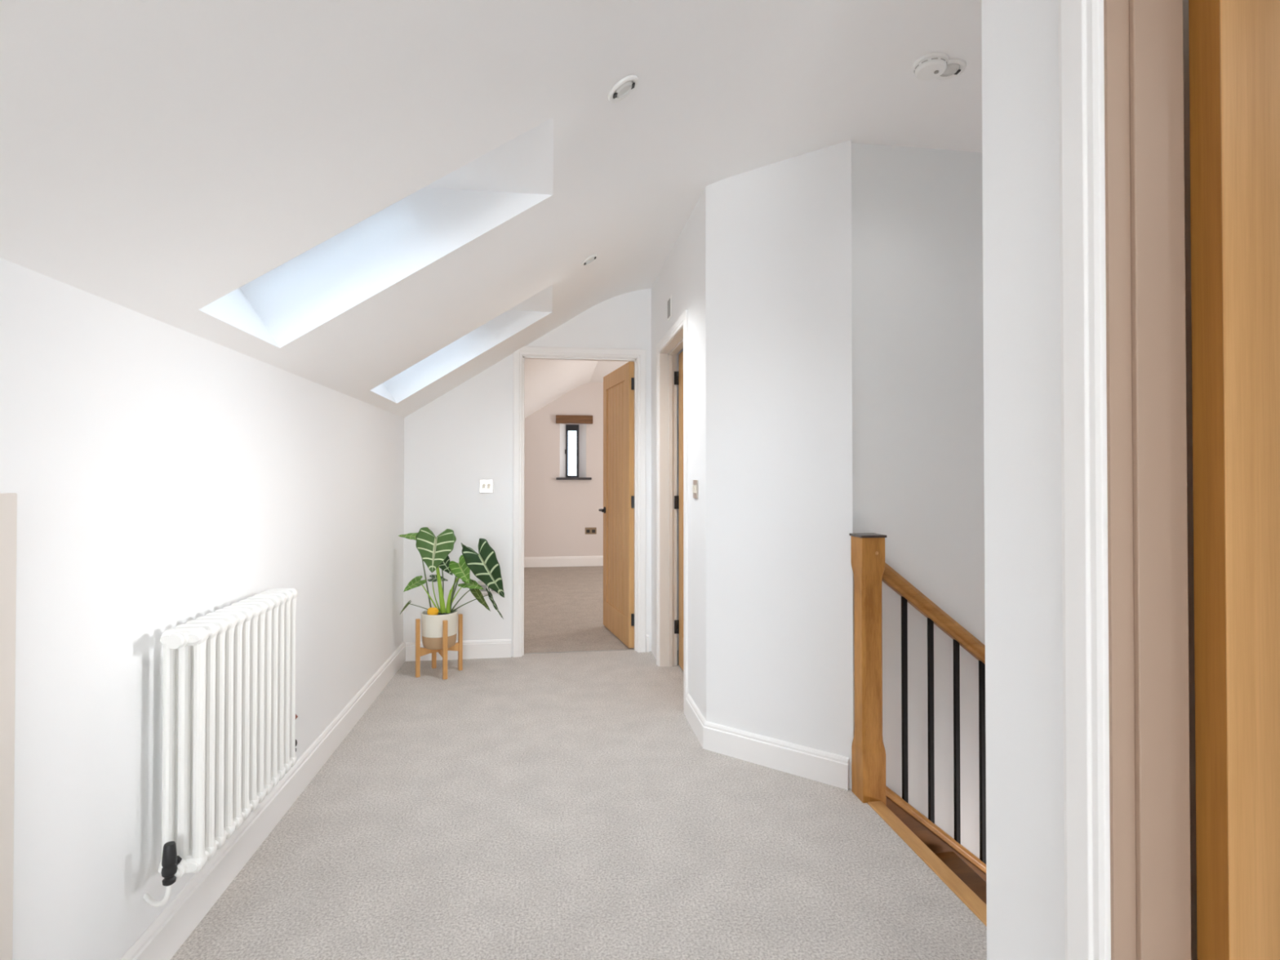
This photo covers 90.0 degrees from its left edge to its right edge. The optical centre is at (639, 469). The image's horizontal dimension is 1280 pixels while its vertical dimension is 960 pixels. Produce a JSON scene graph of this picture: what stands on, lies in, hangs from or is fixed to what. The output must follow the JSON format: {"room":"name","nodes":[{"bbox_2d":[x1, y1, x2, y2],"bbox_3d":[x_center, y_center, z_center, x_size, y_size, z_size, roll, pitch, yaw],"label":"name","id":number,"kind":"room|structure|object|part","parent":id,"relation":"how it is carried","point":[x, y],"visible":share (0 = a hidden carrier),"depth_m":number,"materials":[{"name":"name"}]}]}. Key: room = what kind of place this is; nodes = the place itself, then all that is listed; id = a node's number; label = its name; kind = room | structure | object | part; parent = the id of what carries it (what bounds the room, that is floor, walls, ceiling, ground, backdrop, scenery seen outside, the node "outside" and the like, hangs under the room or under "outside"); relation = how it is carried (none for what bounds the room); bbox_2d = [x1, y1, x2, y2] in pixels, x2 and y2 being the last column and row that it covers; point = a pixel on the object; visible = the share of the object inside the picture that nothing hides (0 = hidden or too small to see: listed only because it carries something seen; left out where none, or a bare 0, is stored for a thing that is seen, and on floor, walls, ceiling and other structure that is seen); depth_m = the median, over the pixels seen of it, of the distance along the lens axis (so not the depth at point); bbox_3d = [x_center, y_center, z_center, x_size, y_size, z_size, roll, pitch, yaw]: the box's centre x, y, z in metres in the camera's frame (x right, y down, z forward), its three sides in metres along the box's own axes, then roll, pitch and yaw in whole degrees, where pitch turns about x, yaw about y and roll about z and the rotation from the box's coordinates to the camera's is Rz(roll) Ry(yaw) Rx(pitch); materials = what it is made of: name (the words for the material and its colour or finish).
{"room":"upstairs landing","nodes":[
{"label":"upstairs landing","id":0,"kind":"room"},
{"bbox_2d":[0,257,404,959],"bbox_3d":[-1.241,0.427,1.666,0.100,1.580,13.650,0,-1,-8],"label":"wall","id":1,"kind":"structure","parent":0,"point":[163,476],"depth_m":1.46,"materials":[{"name":"white paint"}]},
{"bbox_2d":[0,493,17,959],"bbox_3d":[-1.044,0.613,0.720,0.030,1.150,0.825,0,-1,-8],"label":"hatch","id":2,"kind":"object","parent":1,"relation":"attached to","point":[8,501],"visible":1,"depth_m":1.11,"materials":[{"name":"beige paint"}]},
{"bbox_2d":[143,587,297,906],"bbox_3d":[-1.143,0.701,1.806,0.138,0.638,0.730,0,-1,-8],"label":"radiator","id":3,"kind":"object","parent":1,"relation":"attached to","point":[229,716],"visible":1,"depth_m":1.61,"materials":[{"name":"white metal"}]},
{"bbox_2d":[119,641,405,959],"bbox_3d":[-1.321,1.165,2.652,0.016,0.125,3.040,0,-1,-8],"label":"baseboard","id":4,"kind":"structure","parent":1,"relation":"attached to","point":[166,935],"depth_m":1.99,"materials":[{"name":"white wood"}]},
{"bbox_2d":[0,0,851,417],"bbox_3d":[-0.444,-0.898,1.740,2.024,1.224,13.550,0,-1,-8],"label":"ceiling","id":5,"kind":"structure","parent":0,"point":[381,204],"depth_m":1.54,"materials":[{"name":"white paint"}]},
{"bbox_2d":[580,253,598,266],"bbox_3d":[-0.256,-1.061,3.247,0.088,0.058,0.102,0,-1,-4],"label":"recessed light","id":6,"kind":"object","parent":5,"relation":"in","point":[592,258],"visible":1,"depth_m":3.23,"materials":[{"name":"white plastic"}]},
{"bbox_2d":[607,74,638,102],"bbox_3d":[-0.049,-1.083,1.822,0.088,0.058,0.102,0,-1,-4],"label":"recessed light","id":7,"kind":"object","parent":5,"relation":"in","point":[626,86],"visible":1,"depth_m":1.81,"materials":[{"name":"white plastic"}]},
{"bbox_2d":[403,288,683,656],"bbox_3d":[0.461,-0.003,4.501,4.050,2.500,0.110,0,-1,-8],"label":"wall","id":8,"kind":"structure","parent":0,"point":[462,437],"depth_m":4.23,"materials":[{"name":"white paint"}]},
{"bbox_2d":[405,639,511,661],"bbox_3d":[-1.187,1.185,4.197,0.672,0.118,0.016,0,-1,-8],"label":"baseboard","id":9,"kind":"structure","parent":8,"relation":"attached to","point":[492,648],"depth_m":4.21,"materials":[{"name":"white wood"}]},
{"bbox_2d":[479,480,493,493],"bbox_3d":[-1.017,0.112,4.234,0.088,0.088,0.010,0,-1,-8],"label":"light switch","id":10,"kind":"object","parent":8,"relation":"attached to","point":[485,486],"visible":1,"depth_m":4.23,"materials":[{"name":"white plastic"}]},
{"bbox_2d":[477,580,497,594],"bbox_3d":[-0.997,0.779,4.231,0.146,0.088,0.009,0,-1,-8],"label":"wall socket","id":11,"kind":"object","parent":8,"relation":"attached to","point":[481,583],"visible":0.26,"depth_m":4.22,"materials":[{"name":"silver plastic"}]},
{"bbox_2d":[480,585,487,591],"bbox_3d":[-1.032,0.784,4.223,0.044,0.042,0.002,0,-1,-8],"label":"outlet","id":12,"kind":"object","parent":11,"relation":"attached to","point":[484,587],"depth_m":4.22,"materials":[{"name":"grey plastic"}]},
{"bbox_2d":[512,346,645,657],"bbox_3d":[-0.457,0.216,4.708,0.894,2.068,0.813,0,-1,-8],"label":"door","id":13,"kind":"structure","parent":8,"relation":"in","point":[624,510],"depth_m":4.40,"materials":[{"name":"wood"}]},
{"bbox_3d":[-0.168,0.205,4.790,0.022,1.670,0.525,0,-1,-17],"label":"panel","id":14,"kind":"part","parent":13,"relation":"part of","materials":[{"name":"brown wood"}]},
{"bbox_3d":[-0.168,0.248,4.789,0.038,1.985,0.735,0,-1,-17],"label":"frame","id":15,"kind":"part","parent":13,"relation":"part of","materials":[{"name":"brown wood"}]},
{"bbox_2d":[646,634,648,652],"bbox_3d":[0.053,1.187,4.369,0.018,0.118,0.016,0,-1,-8],"label":"baseboard","id":16,"kind":"structure","parent":8,"relation":"attached to","point":[647,635],"depth_m":4.36,"materials":[{"name":"white wood"}]},
{"bbox_2d":[524,382,603,556],"bbox_3d":[-0.134,0.067,8.785,4.050,2.450,0.340,0,-1,-8],"label":"wall","id":17,"kind":"structure","parent":0,"point":[557,513],"depth_m":8.49,"materials":[{"name":"paint"}]},
{"bbox_2d":[524,555,603,567],"bbox_3d":[-0.149,1.222,8.591,3.930,0.135,0.016,0,-1,-8],"label":"baseboard","id":18,"kind":"structure","parent":17,"relation":"attached to","point":[569,561],"depth_m":8.46,"materials":[{"name":"white wood"}]},
{"bbox_2d":[560,423,586,477],"bbox_3d":[-0.914,-0.249,8.679,0.350,0.720,0.339,0,-1,-8],"label":"window","id":19,"kind":"structure","parent":17,"relation":"in","point":[580,429],"depth_m":8.67,"materials":[{"name":"grey"}]},
{"bbox_3d":[-0.927,-0.248,8.759,0.180,0.720,0.060,0,-1,-8],"label":"frame","id":20,"kind":"part","parent":19,"relation":"part of","materials":[{"name":"grey"}]},
{"bbox_2d":[555,477,591,479],"bbox_3d":[-0.889,0.125,8.583,0.466,0.030,0.250,0,-1,-8],"label":"window sill","id":21,"kind":"structure","parent":17,"relation":"attached to","point":[557,478],"depth_m":8.46,"materials":[{"name":"grey stone"}]},
{"bbox_2d":[555,414,592,423],"bbox_3d":[-0.871,-0.661,8.496,0.488,0.110,0.045,0,-1,-8],"label":"lintel","id":22,"kind":"object","parent":17,"relation":"attached to","point":[560,419],"visible":1,"depth_m":8.47,"materials":[{"name":"brown wood"}]},
{"bbox_2d":[585,527,596,533],"bbox_3d":[-0.654,0.819,8.529,0.150,0.088,0.008,0,-1,-8],"label":"wall socket","id":23,"kind":"object","parent":17,"relation":"attached to","point":[588,530],"visible":1,"depth_m":8.53,"materials":[{"name":"gold metal"}]},
{"bbox_2d":[170,565,986,959],"bbox_3d":[0.771,1.345,1.885,4.150,0.250,13.750,0,-1,-8],"label":"floor","id":24,"kind":"structure","parent":0,"point":[561,806],"depth_m":2.09,"materials":[{"name":"carpet"}]},
{"bbox_2d":[415,613,462,679],"bbox_3d":[-1.220,1.068,3.893,0.212,0.345,0.212,0,-1,13],"label":"plant stand","id":25,"kind":"object","parent":24,"relation":"on","point":[420,651],"visible":0.72,"depth_m":3.82,"materials":[{"name":"brown wood"}]},
{"bbox_3d":[-1.328,1.068,3.826,0.023,0.345,0.025,0,-1,-32],"label":"leg","id":26,"kind":"part","parent":25,"relation":"part of","materials":[{"name":"brown wood"}]},
{"bbox_3d":[-1.288,1.069,4.002,0.025,0.345,0.023,0,-1,-32],"label":"leg","id":27,"kind":"part","parent":25,"relation":"part of","materials":[{"name":"brown wood"}]},
{"bbox_2d":[421,608,457,649],"bbox_3d":[-1.220,0.970,3.894,0.213,0.210,0.213,0,-1,-8],"label":"plant pot","id":28,"kind":"object","parent":25,"relation":"on","point":[431,625],"visible":0.88,"depth_m":3.81,"materials":[{"name":"beige ceramic"}]},
{"bbox_2d":[426,607,438,615],"bbox_3d":[-1.242,0.854,3.837,0.064,0.050,0.048,0,-1,-8],"label":"sponge","id":29,"kind":"object","parent":28,"relation":"on","point":[431,611],"visible":0.93,"depth_m":3.82,"materials":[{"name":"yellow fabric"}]},
{"bbox_3d":[-1.220,1.038,3.894,0.202,0.075,0.202,0,-1,-8],"label":"pot","id":30,"kind":"part","parent":28,"relation":"part of","materials":[{"name":"beige ceramic"}]},
{"bbox_2d":[398,527,504,618],"bbox_3d":[-1.146,0.635,3.886,0.638,0.579,0.232,0,-1,0],"label":"plant","id":31,"kind":"object","parent":28,"relation":"in","point":[434,551],"visible":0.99,"depth_m":3.85,"materials":[{"name":"green plant"}]},
{"bbox_3d":[-1.301,0.642,3.886,0.084,0.456,0.015,0,-1,-6],"label":"stem","id":32,"kind":"part","parent":31,"relation":"part of","materials":[{"name":"green plant"}]},
{"bbox_3d":[-1.270,0.772,3.865,0.119,0.194,0.011,0,-1,-11],"label":"stem","id":33,"kind":"part","parent":31,"relation":"part of","materials":[{"name":"green plant"}]},
{"bbox_3d":[-1.252,0.777,3.939,0.072,0.207,0.011,0,-1,25],"label":"stem","id":34,"kind":"part","parent":31,"relation":"part of","materials":[{"name":"green plant"}]},
{"bbox_3d":[-1.209,0.724,3.886,0.056,0.299,0.056,0,-1,0],"label":"stem","id":35,"kind":"part","parent":31,"relation":"part of","materials":[{"name":"green plant"}]},
{"bbox_3d":[-1.212,0.706,3.914,0.024,0.340,0.016,0,-1,0],"label":"stem","id":36,"kind":"part","parent":31,"relation":"part of","materials":[{"name":"green plant"}]},
{"bbox_3d":[-1.163,0.803,3.902,0.044,0.145,0.027,0,-1,22],"label":"stem","id":37,"kind":"part","parent":31,"relation":"part of","materials":[{"name":"green plant"}]},
{"bbox_3d":[-1.131,0.726,3.894,0.093,0.302,0.012,0,-1,34],"label":"stem","id":38,"kind":"part","parent":31,"relation":"part of","materials":[{"name":"green plant"}]},
{"bbox_3d":[-1.125,0.786,3.909,0.128,0.188,0.014,0,-1,15],"label":"stem","id":39,"kind":"part","parent":31,"relation":"part of","materials":[{"name":"green plant"}]},
{"bbox_3d":[-1.089,0.801,3.918,0.148,0.153,0.011,0,-1,0],"label":"stem","id":40,"kind":"part","parent":31,"relation":"part of","materials":[{"name":"green plant"}]},
{"bbox_3d":[-1.041,0.826,3.938,0.238,0.111,0.011,0,-1,-5],"label":"stem","id":41,"kind":"part","parent":31,"relation":"part of","materials":[{"name":"green plant"}]},
{"bbox_3d":[-1.153,1.067,3.785,0.025,0.345,0.023,0,-1,-32],"label":"leg","id":42,"kind":"part","parent":25,"relation":"part of","materials":[{"name":"brown wood"}]},
{"bbox_3d":[-1.112,1.069,3.961,0.023,0.345,0.025,0,-1,-32],"label":"leg","id":43,"kind":"part","parent":25,"relation":"part of","materials":[{"name":"brown wood"}]},
{"bbox_2d":[848,533,886,804],"bbox_3d":[0.857,0.885,2.401,0.100,1.281,0.100,0,-1,-8],"label":"newel post","id":44,"kind":"object","parent":24,"relation":"on","point":[867,549],"visible":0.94,"depth_m":2.37,"materials":[{"name":"brown wood"}]},
{"bbox_2d":[867,800,986,926],"bbox_3d":[0.946,1.230,1.739,0.055,0.036,1.238,0,-1,-8],"label":"stair nosing","id":45,"kind":"structure","parent":24,"relation":"attached to","point":[978,907],"depth_m":1.98,"materials":[{"name":"brown wood"}]},
{"bbox_2d":[589,360,628,382],"bbox_3d":[0.848,-1.354,6.745,2.670,0.350,4.200,0,-1,-8],"label":"ceiling","id":46,"kind":"structure","parent":0,"point":[602,368],"depth_m":7.50,"materials":[{"name":"white paint"}]},
{"bbox_2d":[651,186,706,719],"bbox_3d":[0.239,-0.012,3.623,0.110,2.500,1.570,0,-1,-8],"label":"wall","id":47,"kind":"structure","parent":0,"point":[682,276],"depth_m":3.09,"materials":[{"name":"white paint"}]},
{"bbox_2d":[667,295,671,320],"bbox_3d":[0.170,-0.931,3.698,0.009,0.125,0.095,0,-1,-8],"label":"wall sensor","id":48,"kind":"object","parent":47,"relation":"attached to","point":[669,300],"visible":1,"depth_m":3.66,"materials":[{"name":"white plastic"}]},
{"bbox_3d":[0.168,-0.929,3.698,0.004,0.100,0.072,0,-1,-8],"label":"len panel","id":49,"kind":"part","parent":48,"relation":"part of","materials":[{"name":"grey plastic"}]},
{"bbox_2d":[656,309,688,715],"bbox_3d":[0.249,0.220,3.666,0.172,2.037,0.898,0,-1,-8],"label":"door","id":50,"kind":"structure","parent":47,"relation":"in","point":[676,339],"depth_m":4.04,"materials":[{"name":"beige paint"}]},
{"bbox_3d":[0.316,0.248,3.673,0.038,1.960,0.762,0,-1,-8],"label":"frame","id":51,"kind":"part","parent":50,"relation":"part of","materials":[{"name":"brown wood"}]},
{"bbox_2d":[692,480,697,498],"bbox_3d":[0.260,0.094,3.029,0.012,0.088,0.088,0,-1,-8],"label":"light switch","id":52,"kind":"object","parent":47,"relation":"attached to","point":[695,486],"visible":1,"depth_m":3.01,"materials":[{"name":"silver metal"}]},
{"bbox_2d":[706,139,853,789],"bbox_3d":[0.583,0.103,2.688,0.645,2.750,0.098,0,-1,36],"label":"wall","id":53,"kind":"structure","parent":0,"point":[780,572],"depth_m":2.63,"materials":[{"name":"white paint"}]},
{"bbox_2d":[685,693,848,790],"bbox_3d":[0.444,1.170,2.763,0.198,0.118,0.931,0,-1,-38],"label":"baseboard","id":54,"kind":"structure","parent":53,"relation":"attached to","point":[816,765],"depth_m":2.63,"materials":[{"name":"white wood"}]},
{"bbox_2d":[742,0,982,173],"bbox_3d":[2.327,-1.450,0.010,3.592,0.300,9.550,0,-1,-8],"label":"ceiling","id":55,"kind":"structure","parent":0,"point":[862,86],"depth_m":2.15,"materials":[{"name":"white paint"}]},
{"bbox_2d":[912,51,949,80],"bbox_3d":[0.914,-1.260,2.013,0.106,0.038,0.106,0,-1,-8],"label":"smoke detector","id":56,"kind":"object","parent":55,"relation":"attached to","point":[931,65],"visible":1,"depth_m":1.99,"materials":[{"name":"white plastic"}]},
{"bbox_2d":[934,58,966,79],"bbox_3d":[0.985,-1.275,2.043,0.102,0.014,0.102,0,-1,-8],"label":"recessed light","id":57,"kind":"object","parent":55,"relation":"in","point":[955,67],"visible":0.71,"depth_m":2.04,"materials":[{"name":"white plastic"}]},
{"bbox_2d":[851,142,985,858],"bbox_3d":[2.269,1.329,2.719,2.953,5.200,0.100,0,-1,-8],"label":"wall","id":58,"kind":"structure","parent":0,"point":[918,468],"depth_m":2.52,"materials":[{"name":"paint"}]},
{"bbox_2d":[981,0,1065,959],"bbox_3d":[1.044,-0.070,-1.881,0.110,2.500,5.985,0,-1,-8],"label":"wall","id":59,"kind":"structure","parent":0,"point":[1024,584],"depth_m":0.99,"materials":[{"name":"white paint"}]},
{"bbox_2d":[1058,0,1279,959],"bbox_3d":[1.079,0.170,0.511,0.871,2.071,0.892,0,-1,-8],"label":"door","id":60,"kind":"structure","parent":59,"relation":"in","point":[1126,784],"depth_m":0.83,"materials":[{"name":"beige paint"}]},
{"bbox_3d":[0.656,0.169,0.453,0.016,2.071,0.892,0,-1,-8],"label":"architrave","id":61,"kind":"part","parent":60,"relation":"part of","materials":[{"name":"white wood"}]},
{"bbox_3d":[1.098,0.207,0.874,0.735,1.985,0.040,0,-1,-8],"label":"frame","id":62,"kind":"part","parent":60,"relation":"part of","materials":[{"name":"brown wood"}]},
{"bbox_2d":[1182,0,1197,959],"bbox_3d":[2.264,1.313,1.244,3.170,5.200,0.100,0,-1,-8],"label":"door frame","id":63,"kind":"structure","parent":0,"point":[1185,2],"depth_m":1.01,"materials":[{"name":"paint"}]},
{"bbox_3d":[2.239,4.015,1.397,3.170,0.200,2.665,0,-1,-8],"label":"floor","id":64,"kind":"structure","parent":0,"visible":0},
{"bbox_2d":[885,795,986,904],"bbox_3d":[2.349,2.455,1.957,2.785,2.505,1.310,0,-1,-8],"label":"staircase","id":65,"kind":"structure","parent":64,"relation":"on","point":[975,878],"depth_m":2.38,"materials":[{"name":"brown wood"}]},
{"bbox_2d":[882,562,986,873],"bbox_3d":[2.227,1.841,2.582,2.674,3.010,0.072,0,-1,-8],"label":"balustrade","id":66,"kind":"object","parent":65,"relation":"on","point":[908,593],"visible":0.31,"depth_m":2.43,"materials":[{"name":"brown wood"}]},
{"bbox_3d":[2.227,1.441,2.586,2.674,2.211,0.068,0,-1,-8],"label":"handrail","id":67,"kind":"part","parent":66,"relation":"part of","materials":[{"name":"brown wood"}]},
{"bbox_3d":[2.227,2.261,2.577,2.674,2.171,0.072,0,-1,-8],"label":"rail","id":68,"kind":"part","parent":66,"relation":"part of","materials":[{"name":"brown wood"}]}
]}

